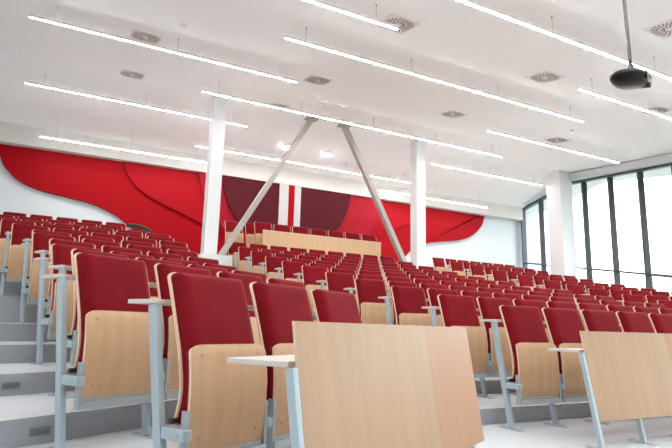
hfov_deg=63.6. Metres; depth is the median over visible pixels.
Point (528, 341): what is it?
backrest cushion
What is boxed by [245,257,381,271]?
writing desk
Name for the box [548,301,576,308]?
backrest cushion
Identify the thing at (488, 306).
backrest cushion
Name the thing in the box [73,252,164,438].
seat
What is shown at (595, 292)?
seat
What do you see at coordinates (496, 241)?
wall
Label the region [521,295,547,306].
seat
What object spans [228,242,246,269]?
seat
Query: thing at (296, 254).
seat
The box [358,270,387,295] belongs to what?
seat
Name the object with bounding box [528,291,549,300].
seat
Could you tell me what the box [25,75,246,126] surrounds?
lamp
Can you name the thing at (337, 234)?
seat
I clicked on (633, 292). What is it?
seat
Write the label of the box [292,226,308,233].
seat
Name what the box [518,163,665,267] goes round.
wall
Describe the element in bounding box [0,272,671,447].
floor
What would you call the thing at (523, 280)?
backrest cushion
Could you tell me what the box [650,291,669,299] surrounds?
seat
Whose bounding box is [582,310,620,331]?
backrest cushion
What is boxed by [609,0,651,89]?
projector
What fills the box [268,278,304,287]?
backrest cushion
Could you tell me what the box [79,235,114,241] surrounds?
seat
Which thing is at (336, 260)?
seat
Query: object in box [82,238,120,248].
seat
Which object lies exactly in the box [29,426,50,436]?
step light
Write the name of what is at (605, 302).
seat
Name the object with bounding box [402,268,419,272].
seat
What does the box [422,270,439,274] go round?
seat
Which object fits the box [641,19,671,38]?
ceiling vent
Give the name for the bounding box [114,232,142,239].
seat
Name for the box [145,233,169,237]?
seat
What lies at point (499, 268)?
backrest cushion
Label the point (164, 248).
seat
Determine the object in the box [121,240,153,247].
seat
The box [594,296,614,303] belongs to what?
seat
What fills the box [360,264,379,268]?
seat
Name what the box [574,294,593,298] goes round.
backrest cushion
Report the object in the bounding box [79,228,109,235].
seat
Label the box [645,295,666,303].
seat
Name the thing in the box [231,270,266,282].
seat
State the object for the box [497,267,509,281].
seat
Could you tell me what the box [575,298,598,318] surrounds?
seat
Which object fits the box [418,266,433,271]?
seat
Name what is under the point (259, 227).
seat
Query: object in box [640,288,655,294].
seat
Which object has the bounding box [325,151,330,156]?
light
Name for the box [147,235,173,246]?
seat
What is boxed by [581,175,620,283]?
window
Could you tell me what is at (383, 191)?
diffuser
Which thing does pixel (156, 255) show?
seat
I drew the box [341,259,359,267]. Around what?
seat
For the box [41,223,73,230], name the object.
seat
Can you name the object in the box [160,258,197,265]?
seat
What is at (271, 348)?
seat cushion
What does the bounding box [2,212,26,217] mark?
seat
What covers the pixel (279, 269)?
writing desk
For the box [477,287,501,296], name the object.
seat
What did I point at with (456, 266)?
backrest cushion
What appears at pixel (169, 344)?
backrest cushion
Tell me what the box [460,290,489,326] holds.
seat
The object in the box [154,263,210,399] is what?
seat
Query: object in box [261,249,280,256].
seat
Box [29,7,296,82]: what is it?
lamp
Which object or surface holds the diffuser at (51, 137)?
attached to the lamp at (44, 136)
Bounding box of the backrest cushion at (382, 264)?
[381,262,397,266]
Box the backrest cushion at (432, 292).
[428,288,457,315]
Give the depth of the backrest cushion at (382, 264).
12.57 m
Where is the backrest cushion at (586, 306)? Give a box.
[579,303,606,310]
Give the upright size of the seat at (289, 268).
1.024 m
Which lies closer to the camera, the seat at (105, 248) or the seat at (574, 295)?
the seat at (105, 248)
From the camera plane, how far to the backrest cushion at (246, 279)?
3.97 m
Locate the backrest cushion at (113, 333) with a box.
[76,252,149,372]
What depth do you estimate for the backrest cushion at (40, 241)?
6.11 m
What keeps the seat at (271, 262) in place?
on the floor
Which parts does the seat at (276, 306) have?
hinge plate, seat rail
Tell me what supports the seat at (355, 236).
on the floor
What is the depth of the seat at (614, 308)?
6.75 m
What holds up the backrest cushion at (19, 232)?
on the seat at (19, 232)
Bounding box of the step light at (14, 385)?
[2,382,19,388]
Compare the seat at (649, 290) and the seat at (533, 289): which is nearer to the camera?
the seat at (533, 289)
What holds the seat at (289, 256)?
on the floor
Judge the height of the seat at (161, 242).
1.024 m
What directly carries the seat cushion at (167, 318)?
on the seat at (170, 354)
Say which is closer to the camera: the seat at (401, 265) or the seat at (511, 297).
the seat at (511, 297)
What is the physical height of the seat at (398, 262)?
1.024 m
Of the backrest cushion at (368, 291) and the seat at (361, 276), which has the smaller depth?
the backrest cushion at (368, 291)
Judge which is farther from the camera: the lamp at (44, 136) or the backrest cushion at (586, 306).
the lamp at (44, 136)
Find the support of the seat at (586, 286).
on the floor
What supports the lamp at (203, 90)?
hanging from the ceiling
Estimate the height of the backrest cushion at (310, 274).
0.646 m
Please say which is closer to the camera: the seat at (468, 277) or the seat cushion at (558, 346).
the seat cushion at (558, 346)
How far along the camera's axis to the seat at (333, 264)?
10.85 m
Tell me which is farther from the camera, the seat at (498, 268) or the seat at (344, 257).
the seat at (498, 268)
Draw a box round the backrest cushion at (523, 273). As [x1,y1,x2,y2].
[522,272,534,282]
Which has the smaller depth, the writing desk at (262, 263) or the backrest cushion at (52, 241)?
the backrest cushion at (52, 241)
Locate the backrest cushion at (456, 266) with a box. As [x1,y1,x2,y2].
[450,261,463,271]
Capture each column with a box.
[200,96,226,254]
[410,139,425,268]
[546,170,576,279]
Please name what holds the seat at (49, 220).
on the floor
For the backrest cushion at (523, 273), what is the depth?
15.63 m
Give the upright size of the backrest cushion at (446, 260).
0.646 m
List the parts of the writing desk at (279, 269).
post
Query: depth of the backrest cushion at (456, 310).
5.54 m
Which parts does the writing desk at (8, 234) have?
post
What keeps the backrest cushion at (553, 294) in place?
on the seat at (552, 294)
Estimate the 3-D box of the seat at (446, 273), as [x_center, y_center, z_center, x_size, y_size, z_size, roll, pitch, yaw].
[2.623,1.577,12.166,0.520,1.024,0.306,7,-12,-27]
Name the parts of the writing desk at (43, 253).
post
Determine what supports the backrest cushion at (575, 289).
on the seat at (575, 289)
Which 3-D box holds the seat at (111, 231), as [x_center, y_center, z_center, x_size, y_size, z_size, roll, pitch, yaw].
[-4.288,0.561,9.822,0.520,1.024,0.307,8,-13,-31]
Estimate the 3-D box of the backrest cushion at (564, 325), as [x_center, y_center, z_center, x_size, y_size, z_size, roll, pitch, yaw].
[2.154,1.101,4.986,0.449,0.646,0.198,7,-12,-27]
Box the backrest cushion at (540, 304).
[514,299,546,327]
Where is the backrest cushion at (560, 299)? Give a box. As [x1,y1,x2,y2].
[550,296,574,302]
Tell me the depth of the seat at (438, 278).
9.93 m
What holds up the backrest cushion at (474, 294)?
on the seat at (474, 294)
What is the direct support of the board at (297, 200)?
attached to the panel at (320, 209)
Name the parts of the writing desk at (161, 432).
post, post knob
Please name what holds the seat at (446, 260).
on the floor
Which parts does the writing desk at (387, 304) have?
post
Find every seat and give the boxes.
[0,214,14,217]
[0,217,16,223]
[0,219,35,271]
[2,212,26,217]
[6,223,49,281]
[18,216,42,220]
[20,219,50,225]
[27,232,75,304]
[28,229,70,284]
[30,214,52,220]
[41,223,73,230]
[45,238,95,318]
[46,219,70,223]
[47,244,101,339]
[53,228,87,241]
[54,223,82,229]
[56,217,77,223]
[70,249,128,365]
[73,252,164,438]
[74,222,96,226]
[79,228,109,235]
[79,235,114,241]
[81,219,102,226]
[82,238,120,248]
[86,226,113,233]
[91,232,123,243]
[100,225,121,228]
[100,227,122,232]
[101,245,141,254]
[105,222,125,229]
[110,251,153,258]
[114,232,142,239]
[117,230,142,234]
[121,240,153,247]
[126,236,156,246]
[127,244,161,254]
[128,230,148,237]
[135,257,182,298]
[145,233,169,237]
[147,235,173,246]
[147,251,182,259]
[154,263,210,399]
[159,240,187,247]
[159,245,188,252]
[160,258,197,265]
[167,249,197,259]
[167,272,272,447]
[187,257,218,265]
[187,264,227,276]
[203,263,236,271]
[216,271,262,344]
[225,221,243,242]
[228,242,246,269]
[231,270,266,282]
[238,247,258,271]
[245,223,254,246]
[249,244,267,250]
[249,282,313,447]
[251,251,272,273]
[254,222,271,244]
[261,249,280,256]
[265,256,287,278]
[266,278,316,321]
[270,246,287,252]
[273,224,290,232]
[275,253,295,260]
[282,261,306,281]
[283,251,301,258]
[289,248,306,254]
[290,258,312,265]
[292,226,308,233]
[298,255,317,262]
[301,265,327,316]
[304,253,321,259]
[309,249,325,256]
[309,263,331,271]
[310,228,326,235]
[310,289,361,322]
[315,260,335,267]
[320,257,338,264]
[324,255,341,261]
[325,272,357,304]
[327,251,343,258]
[328,230,343,237]
[330,268,356,279]
[335,265,357,274]
[338,262,358,270]
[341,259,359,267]
[343,256,360,264]
[345,232,360,239]
[345,253,361,260]
[354,278,393,324]
[356,274,389,302]
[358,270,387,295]
[359,267,380,271]
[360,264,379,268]
[361,234,376,241]
[361,261,379,266]
[362,254,381,271]
[362,258,378,261]
[379,256,394,260]
[380,260,395,275]
[381,262,397,278]
[382,266,400,281]
[383,269,402,289]
[384,272,406,295]
[386,276,410,304]
[388,281,416,324]
[391,286,431,325]
[397,261,412,266]
[400,264,416,269]
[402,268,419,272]
[405,271,424,277]
[409,274,430,281]
[413,278,437,286]
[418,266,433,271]
[419,283,446,313]
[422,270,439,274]
[427,273,445,279]
[427,288,457,326]
[432,257,447,273]
[432,276,453,283]
[437,294,494,398]
[440,280,462,288]
[441,271,457,276]
[445,259,455,271]
[447,274,465,280]
[449,261,465,276]
[449,285,474,294]
[455,278,475,285]
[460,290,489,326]
[463,262,474,277]
[465,282,486,290]
[467,276,484,282]
[469,265,486,279]
[476,297,515,394]
[477,279,495,287]
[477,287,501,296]
[483,266,496,280]
[488,284,509,292]
[491,270,507,284]
[492,293,519,305]
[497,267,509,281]
[497,281,515,288]
[499,305,568,427]
[503,289,526,298]
[506,271,519,285]
[511,268,522,274]
[511,286,531,294]
[513,299,551,342]
[517,275,535,290]
[521,272,534,286]
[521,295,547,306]
[524,269,535,275]
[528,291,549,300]
[532,288,551,295]
[533,276,547,287]
[535,273,548,279]
[537,270,549,276]
[541,307,609,424]
[543,280,560,292]
[546,301,586,330]
[549,277,563,289]
[549,296,584,328]
[551,293,581,319]
[553,289,578,311]
[560,281,575,289]
[564,278,578,284]
[565,284,584,306]
[573,294,593,310]
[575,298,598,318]
[577,282,592,293]
[577,303,606,329]
[579,279,593,285]
[580,309,646,420]
[585,285,601,293]
[588,288,608,298]
[594,283,608,288]
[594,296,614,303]
[599,300,622,309]
[603,286,620,294]
[606,305,633,331]
[609,289,628,300]
[610,284,624,289]
[615,311,671,417]
[622,287,638,294]
[622,294,644,305]
[622,301,644,310]
[630,290,649,300]
[633,306,659,331]
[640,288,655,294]
[644,303,665,308]
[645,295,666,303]
[648,313,671,333]
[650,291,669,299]
[657,300,671,308]
[658,308,671,313]
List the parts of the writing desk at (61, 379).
post, post knob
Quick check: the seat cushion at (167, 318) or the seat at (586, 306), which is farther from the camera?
the seat at (586, 306)
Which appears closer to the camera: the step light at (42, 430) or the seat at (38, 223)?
the step light at (42, 430)
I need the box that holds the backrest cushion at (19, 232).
[11,223,48,244]
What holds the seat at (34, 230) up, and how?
on the floor
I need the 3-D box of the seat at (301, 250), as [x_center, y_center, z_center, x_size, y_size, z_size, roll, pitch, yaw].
[-0.896,1.098,13.396,0.520,1.024,0.306,7,-12,-27]
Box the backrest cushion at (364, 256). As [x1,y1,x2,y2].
[363,254,377,258]
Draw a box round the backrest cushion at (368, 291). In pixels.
[356,278,386,316]
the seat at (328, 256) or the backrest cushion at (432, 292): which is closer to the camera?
the backrest cushion at (432, 292)
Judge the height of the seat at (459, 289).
1.024 m
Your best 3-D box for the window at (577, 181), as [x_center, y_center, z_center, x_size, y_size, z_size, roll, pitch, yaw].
[7.896,0.611,17.878,0.170,4.149,1.222,4,-11,-14]
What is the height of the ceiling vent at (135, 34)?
0.086 m
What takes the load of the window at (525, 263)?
in the wall at (519, 222)
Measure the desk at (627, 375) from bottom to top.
0.812 m
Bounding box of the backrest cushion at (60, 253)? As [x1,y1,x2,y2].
[51,244,101,310]
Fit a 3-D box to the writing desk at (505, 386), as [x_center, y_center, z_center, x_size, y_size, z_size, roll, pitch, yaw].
[3.758,1.558,5.834,5.326,0.898,0.460,7,-12,-27]
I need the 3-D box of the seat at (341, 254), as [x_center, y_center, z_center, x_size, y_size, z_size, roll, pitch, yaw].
[0.034,1.211,13.867,0.520,1.024,0.306,7,-12,-27]
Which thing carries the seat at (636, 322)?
on the floor
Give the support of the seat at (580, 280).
on the floor
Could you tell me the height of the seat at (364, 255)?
1.024 m
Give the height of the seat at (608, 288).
1.024 m
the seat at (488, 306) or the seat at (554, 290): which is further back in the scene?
the seat at (554, 290)
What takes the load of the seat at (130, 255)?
on the floor
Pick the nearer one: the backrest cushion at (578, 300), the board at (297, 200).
the backrest cushion at (578, 300)
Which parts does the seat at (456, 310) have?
seat rail, leg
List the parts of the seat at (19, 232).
seat rail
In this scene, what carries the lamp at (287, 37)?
hanging from the ceiling
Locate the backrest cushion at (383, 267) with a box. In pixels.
[382,266,399,269]
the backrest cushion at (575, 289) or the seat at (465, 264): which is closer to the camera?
the backrest cushion at (575, 289)
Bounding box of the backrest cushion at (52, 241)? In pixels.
[49,238,94,295]
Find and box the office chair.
[126,224,152,232]
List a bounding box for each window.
[521,199,546,270]
[538,194,549,270]
[572,180,592,278]
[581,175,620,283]
[607,169,652,288]
[636,163,671,287]
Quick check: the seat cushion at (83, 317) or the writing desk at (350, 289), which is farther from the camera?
the writing desk at (350, 289)
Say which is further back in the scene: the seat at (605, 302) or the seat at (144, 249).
the seat at (605, 302)
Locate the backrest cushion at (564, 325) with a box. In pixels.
[543,307,584,373]
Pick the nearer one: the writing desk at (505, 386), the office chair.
the writing desk at (505, 386)
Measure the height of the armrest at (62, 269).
0.898 m
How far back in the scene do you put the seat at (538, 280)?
14.57 m
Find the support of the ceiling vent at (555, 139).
in the ceiling
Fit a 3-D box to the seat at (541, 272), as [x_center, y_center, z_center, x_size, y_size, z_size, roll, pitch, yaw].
[6.589,1.976,17.020,0.520,1.024,0.307,6,-12,-24]
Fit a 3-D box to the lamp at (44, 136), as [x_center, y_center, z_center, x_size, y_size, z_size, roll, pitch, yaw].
[-5.203,-2.122,13.769,4.040,0.562,0.038,7,-12,-27]
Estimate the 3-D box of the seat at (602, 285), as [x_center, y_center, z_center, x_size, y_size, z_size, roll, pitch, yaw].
[6.979,2.040,14.021,0.520,1.024,0.307,5,-11,-17]
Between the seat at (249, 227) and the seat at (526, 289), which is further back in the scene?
the seat at (249, 227)
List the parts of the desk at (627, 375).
leg, modesty panel, leg, modesty panel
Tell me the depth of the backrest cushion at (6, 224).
8.24 m
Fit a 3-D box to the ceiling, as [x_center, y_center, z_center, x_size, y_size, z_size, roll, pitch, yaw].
[2.695,-2.648,7.672,22.500,2.694,20.500,7,-12,-27]
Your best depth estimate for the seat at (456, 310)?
5.49 m
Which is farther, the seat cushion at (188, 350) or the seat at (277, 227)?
the seat at (277, 227)
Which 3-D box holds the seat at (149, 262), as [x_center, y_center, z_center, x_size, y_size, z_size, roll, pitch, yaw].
[-1.413,0.799,4.415,0.307,1.024,0.542,-6,-13,35]
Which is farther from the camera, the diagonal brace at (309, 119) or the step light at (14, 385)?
the diagonal brace at (309, 119)
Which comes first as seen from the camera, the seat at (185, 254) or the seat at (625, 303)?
the seat at (185, 254)
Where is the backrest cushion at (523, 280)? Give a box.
[517,275,533,286]
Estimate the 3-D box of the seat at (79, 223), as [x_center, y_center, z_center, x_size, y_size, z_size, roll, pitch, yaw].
[-5.474,0.468,11.791,0.520,1.024,0.306,7,-12,-27]
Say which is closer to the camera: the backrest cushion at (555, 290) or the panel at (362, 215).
the backrest cushion at (555, 290)
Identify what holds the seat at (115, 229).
on the floor
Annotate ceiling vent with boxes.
[119,69,145,79]
[129,28,162,44]
[265,102,290,110]
[302,74,333,85]
[375,13,420,34]
[438,110,467,118]
[524,70,565,83]
[544,137,570,142]
[635,105,671,114]
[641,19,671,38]
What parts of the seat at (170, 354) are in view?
hinge plate, seat rail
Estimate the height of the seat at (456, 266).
1.024 m
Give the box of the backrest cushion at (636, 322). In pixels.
[617,311,654,332]
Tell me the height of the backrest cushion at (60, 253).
0.646 m
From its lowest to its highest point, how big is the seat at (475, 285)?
1.024 m
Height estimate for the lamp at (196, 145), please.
0.276 m
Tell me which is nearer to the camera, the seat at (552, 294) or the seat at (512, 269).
the seat at (552, 294)
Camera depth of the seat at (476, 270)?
15.97 m
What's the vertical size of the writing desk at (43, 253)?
0.898 m
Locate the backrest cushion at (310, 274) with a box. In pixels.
[302,265,327,285]
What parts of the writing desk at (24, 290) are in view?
post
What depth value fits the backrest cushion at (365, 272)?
9.24 m
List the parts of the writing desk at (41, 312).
post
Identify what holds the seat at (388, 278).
on the floor
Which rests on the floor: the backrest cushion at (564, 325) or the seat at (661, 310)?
the seat at (661, 310)
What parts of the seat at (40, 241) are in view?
hinge plate, seat rail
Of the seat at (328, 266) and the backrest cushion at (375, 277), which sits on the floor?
the seat at (328, 266)
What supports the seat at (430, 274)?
on the floor
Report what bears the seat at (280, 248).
on the floor
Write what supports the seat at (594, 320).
on the floor
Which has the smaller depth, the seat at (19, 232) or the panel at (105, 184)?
the seat at (19, 232)
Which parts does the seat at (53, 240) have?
hinge plate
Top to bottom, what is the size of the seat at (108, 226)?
1.024 m
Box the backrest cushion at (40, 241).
[31,232,74,276]
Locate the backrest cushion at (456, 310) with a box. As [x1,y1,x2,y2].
[439,294,479,326]
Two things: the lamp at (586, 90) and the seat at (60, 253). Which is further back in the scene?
the lamp at (586, 90)
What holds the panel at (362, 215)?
attached to the panel at (180, 191)
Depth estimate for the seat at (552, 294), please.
8.82 m
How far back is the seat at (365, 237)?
15.18 m
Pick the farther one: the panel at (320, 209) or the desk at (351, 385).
the panel at (320, 209)
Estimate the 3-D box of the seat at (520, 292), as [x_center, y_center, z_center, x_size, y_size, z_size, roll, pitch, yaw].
[2.815,1.514,8.276,0.542,1.024,0.306,7,-12,-27]
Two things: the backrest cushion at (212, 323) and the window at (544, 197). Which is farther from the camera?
the window at (544, 197)
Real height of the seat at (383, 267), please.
1.024 m
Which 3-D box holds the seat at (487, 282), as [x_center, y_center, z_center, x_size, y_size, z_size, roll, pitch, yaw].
[2.946,1.577,10.335,0.542,1.024,0.306,7,-12,-27]
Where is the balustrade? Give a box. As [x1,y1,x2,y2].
[262,230,380,266]
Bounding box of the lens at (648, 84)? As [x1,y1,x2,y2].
[639,75,651,88]
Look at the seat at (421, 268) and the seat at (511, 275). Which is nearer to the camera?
the seat at (421, 268)
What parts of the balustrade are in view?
rail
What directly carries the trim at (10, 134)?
attached to the wall at (496, 241)
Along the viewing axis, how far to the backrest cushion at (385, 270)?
10.51 m
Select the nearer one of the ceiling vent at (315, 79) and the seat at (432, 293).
the seat at (432, 293)
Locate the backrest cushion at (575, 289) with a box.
[566,284,584,297]
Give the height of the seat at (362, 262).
1.024 m
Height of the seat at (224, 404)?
1.024 m
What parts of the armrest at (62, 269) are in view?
post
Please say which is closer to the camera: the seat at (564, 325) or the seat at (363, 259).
the seat at (564, 325)
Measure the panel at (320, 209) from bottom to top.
2.090 m
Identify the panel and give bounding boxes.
[0,144,483,263]
[123,161,410,235]
[198,172,383,242]
[223,175,350,236]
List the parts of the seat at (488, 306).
hinge plate, seat rail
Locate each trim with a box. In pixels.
[0,122,522,221]
[524,153,671,205]
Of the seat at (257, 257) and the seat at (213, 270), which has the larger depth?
the seat at (257, 257)
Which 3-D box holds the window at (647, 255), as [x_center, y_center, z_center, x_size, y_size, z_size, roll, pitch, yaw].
[8.464,0.504,15.627,0.170,4.292,1.222,4,-11,-14]
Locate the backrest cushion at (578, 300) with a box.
[576,298,598,303]
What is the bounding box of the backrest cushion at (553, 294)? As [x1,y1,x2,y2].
[552,293,574,301]
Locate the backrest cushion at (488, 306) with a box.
[478,297,511,352]
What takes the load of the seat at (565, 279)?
on the floor
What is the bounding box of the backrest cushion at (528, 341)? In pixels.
[501,305,548,381]
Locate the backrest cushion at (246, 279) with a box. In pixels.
[219,271,262,316]
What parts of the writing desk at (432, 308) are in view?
post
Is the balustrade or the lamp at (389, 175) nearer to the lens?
the balustrade
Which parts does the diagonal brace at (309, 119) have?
plate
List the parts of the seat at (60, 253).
hinge plate, seat rail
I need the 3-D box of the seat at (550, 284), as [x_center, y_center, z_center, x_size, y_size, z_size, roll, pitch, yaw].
[5.480,1.915,13.565,0.520,1.024,0.307,5,-11,-17]
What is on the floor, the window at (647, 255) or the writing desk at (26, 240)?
the writing desk at (26, 240)
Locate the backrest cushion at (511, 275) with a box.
[507,271,519,281]
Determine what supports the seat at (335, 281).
on the floor
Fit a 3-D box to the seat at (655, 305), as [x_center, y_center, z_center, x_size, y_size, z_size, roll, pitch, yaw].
[5.074,1.747,8.426,0.542,1.024,0.306,7,-12,-27]
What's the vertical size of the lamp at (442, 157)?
0.276 m
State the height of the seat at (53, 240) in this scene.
1.024 m
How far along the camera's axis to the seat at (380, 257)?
14.64 m
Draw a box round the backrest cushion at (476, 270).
[470,265,484,275]
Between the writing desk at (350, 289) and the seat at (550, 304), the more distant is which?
the writing desk at (350, 289)
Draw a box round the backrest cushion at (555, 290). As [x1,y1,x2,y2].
[554,289,573,298]
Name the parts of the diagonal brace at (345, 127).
plate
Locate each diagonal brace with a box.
[217,116,318,254]
[337,123,406,261]
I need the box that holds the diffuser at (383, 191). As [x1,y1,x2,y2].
[383,191,485,207]
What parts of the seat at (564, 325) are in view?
hinge plate, seat rail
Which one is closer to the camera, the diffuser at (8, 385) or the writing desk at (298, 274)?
the diffuser at (8, 385)
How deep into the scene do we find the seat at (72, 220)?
12.60 m
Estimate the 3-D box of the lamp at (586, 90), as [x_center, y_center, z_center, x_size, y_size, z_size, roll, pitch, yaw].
[6.547,-2.134,10.473,5.440,0.276,0.038,7,-12,-27]
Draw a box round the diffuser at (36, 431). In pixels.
[33,428,48,434]
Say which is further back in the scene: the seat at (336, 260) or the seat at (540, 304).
the seat at (336, 260)
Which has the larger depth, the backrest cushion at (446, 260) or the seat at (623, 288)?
the backrest cushion at (446, 260)
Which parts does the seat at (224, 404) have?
hinge plate, seat rail, hinge plate, leg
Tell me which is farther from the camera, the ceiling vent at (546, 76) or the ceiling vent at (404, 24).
the ceiling vent at (546, 76)
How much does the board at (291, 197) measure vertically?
2.560 m
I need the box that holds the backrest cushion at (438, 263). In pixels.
[433,257,444,269]
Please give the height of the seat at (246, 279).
1.024 m
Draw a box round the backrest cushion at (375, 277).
[357,274,382,279]
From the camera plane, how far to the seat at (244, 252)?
11.83 m
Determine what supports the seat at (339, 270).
on the floor
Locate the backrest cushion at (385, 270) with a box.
[384,269,402,272]
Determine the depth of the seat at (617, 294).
11.84 m
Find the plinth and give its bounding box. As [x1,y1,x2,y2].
[198,253,231,265]
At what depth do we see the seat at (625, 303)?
8.26 m
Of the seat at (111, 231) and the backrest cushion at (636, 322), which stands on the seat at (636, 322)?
the backrest cushion at (636, 322)
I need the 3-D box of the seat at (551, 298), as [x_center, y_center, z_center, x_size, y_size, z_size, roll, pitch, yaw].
[3.215,1.521,7.485,0.542,1.024,0.306,7,-12,-27]
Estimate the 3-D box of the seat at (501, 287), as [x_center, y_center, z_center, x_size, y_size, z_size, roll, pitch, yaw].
[2.881,1.553,9.304,0.542,1.024,0.306,7,-12,-27]
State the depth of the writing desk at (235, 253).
11.89 m
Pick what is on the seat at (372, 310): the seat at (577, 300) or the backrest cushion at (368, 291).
the backrest cushion at (368, 291)
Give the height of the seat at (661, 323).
1.024 m
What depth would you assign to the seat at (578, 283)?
13.94 m
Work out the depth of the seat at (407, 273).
10.73 m
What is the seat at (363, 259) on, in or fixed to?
on the floor
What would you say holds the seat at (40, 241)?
on the floor
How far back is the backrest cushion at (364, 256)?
14.41 m
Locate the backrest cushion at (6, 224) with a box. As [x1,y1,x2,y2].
[0,219,34,238]
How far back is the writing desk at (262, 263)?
10.31 m
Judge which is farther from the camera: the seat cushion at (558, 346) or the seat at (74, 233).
the seat at (74, 233)
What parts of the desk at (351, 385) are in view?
leg, modesty panel, modesty panel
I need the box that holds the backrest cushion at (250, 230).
[246,223,254,234]
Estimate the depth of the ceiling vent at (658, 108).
10.69 m
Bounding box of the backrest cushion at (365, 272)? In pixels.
[359,270,381,275]
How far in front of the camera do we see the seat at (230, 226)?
14.17 m
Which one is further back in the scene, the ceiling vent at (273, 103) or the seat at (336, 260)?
the ceiling vent at (273, 103)
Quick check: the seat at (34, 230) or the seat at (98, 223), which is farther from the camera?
the seat at (98, 223)
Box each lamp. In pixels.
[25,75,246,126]
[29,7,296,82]
[40,117,206,162]
[195,144,410,182]
[202,83,501,156]
[284,28,583,121]
[304,0,397,29]
[380,175,486,207]
[433,157,541,185]
[457,0,671,79]
[487,123,618,162]
[578,79,671,119]
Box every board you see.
[278,183,288,224]
[287,185,294,232]
[293,186,300,226]
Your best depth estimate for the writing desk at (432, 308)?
5.55 m
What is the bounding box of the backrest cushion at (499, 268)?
[498,267,509,275]
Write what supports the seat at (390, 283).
on the floor
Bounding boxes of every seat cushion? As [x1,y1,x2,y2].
[81,315,85,361]
[165,316,169,358]
[185,347,192,410]
[269,346,273,398]
[488,328,490,352]
[514,345,517,374]
[557,345,561,373]
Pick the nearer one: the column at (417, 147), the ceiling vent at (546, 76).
the ceiling vent at (546, 76)
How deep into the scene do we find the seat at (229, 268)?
6.09 m
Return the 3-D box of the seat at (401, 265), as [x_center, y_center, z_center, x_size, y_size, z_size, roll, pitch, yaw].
[1.760,1.460,12.732,0.520,1.024,0.306,7,-12,-27]
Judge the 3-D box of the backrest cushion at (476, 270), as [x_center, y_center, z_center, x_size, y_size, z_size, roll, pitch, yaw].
[4.192,1.527,15.981,0.449,0.646,0.198,6,-12,-24]
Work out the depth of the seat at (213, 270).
4.91 m
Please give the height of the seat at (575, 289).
1.024 m
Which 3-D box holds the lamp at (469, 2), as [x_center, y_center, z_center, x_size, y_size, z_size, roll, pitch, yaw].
[3.876,-2.540,7.762,7.300,0.276,0.038,7,-12,-27]
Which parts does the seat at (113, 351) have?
hinge plate, seat rail, leg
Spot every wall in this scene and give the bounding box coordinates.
[0,159,540,272]
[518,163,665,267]
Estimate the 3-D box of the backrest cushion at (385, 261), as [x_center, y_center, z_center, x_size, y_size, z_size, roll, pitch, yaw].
[1.349,1.221,13.548,0.449,0.646,0.198,7,-12,-27]
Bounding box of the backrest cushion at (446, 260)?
[445,259,455,267]
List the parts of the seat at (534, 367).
hinge plate, seat rail, leg, hinge plate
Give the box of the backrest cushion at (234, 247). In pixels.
[228,242,246,254]
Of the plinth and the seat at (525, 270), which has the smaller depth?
the plinth
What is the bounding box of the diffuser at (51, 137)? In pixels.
[40,136,203,162]
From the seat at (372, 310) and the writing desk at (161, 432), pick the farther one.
the seat at (372, 310)
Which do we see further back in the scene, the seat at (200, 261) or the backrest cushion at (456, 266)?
the backrest cushion at (456, 266)
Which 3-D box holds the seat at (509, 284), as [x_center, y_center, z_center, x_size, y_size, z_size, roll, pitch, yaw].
[3.411,1.634,10.571,0.542,1.024,0.306,7,-12,-27]
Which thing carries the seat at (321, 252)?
on the floor
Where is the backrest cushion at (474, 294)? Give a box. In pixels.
[462,290,489,315]
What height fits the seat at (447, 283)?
1.024 m
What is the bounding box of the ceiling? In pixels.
[0,0,671,214]
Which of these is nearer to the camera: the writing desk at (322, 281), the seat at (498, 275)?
the writing desk at (322, 281)
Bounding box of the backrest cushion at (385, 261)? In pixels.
[381,260,395,263]
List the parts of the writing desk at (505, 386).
post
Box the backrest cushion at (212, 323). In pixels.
[171,272,254,423]
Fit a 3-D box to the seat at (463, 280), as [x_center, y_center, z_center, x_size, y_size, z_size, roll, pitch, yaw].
[2.482,1.521,10.100,0.542,1.024,0.306,7,-12,-27]
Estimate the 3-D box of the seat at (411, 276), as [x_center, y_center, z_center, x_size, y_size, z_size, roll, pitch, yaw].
[1.552,1.408,9.630,0.542,1.024,0.306,7,-12,-27]
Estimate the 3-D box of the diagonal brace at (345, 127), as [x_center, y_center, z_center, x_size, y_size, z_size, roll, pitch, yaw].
[1.045,-0.616,14.396,2.291,3.843,0.260,7,-12,-27]
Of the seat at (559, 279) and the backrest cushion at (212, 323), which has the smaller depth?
the backrest cushion at (212, 323)
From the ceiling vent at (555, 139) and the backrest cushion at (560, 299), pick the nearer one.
the backrest cushion at (560, 299)
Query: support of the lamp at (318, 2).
hanging from the ceiling
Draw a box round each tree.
[582,277,600,282]
[641,266,671,295]
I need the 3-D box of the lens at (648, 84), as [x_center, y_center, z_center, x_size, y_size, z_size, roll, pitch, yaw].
[2.855,-1.318,5.019,0.100,0.095,0.090,3,-2,39]
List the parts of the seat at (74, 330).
hinge plate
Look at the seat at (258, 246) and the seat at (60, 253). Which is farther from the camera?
the seat at (258, 246)
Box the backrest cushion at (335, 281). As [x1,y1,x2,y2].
[326,272,355,293]
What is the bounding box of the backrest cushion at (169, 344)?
[157,263,210,358]
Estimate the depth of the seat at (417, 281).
8.67 m
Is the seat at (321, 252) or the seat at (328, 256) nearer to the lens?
the seat at (328, 256)
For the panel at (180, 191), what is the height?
1.755 m
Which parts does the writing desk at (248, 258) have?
post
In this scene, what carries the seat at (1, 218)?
on the floor
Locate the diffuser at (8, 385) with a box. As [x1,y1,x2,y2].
[5,384,18,387]
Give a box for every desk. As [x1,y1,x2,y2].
[0,232,190,295]
[15,242,31,323]
[20,238,30,301]
[30,257,53,365]
[31,250,49,342]
[42,274,156,447]
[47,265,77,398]
[128,299,314,447]
[227,321,483,447]
[233,252,380,267]
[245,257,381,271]
[259,262,382,273]
[275,268,383,278]
[293,273,384,281]
[316,280,386,289]
[344,288,575,303]
[378,296,577,324]
[422,306,580,325]
[479,319,652,432]
[548,331,671,447]

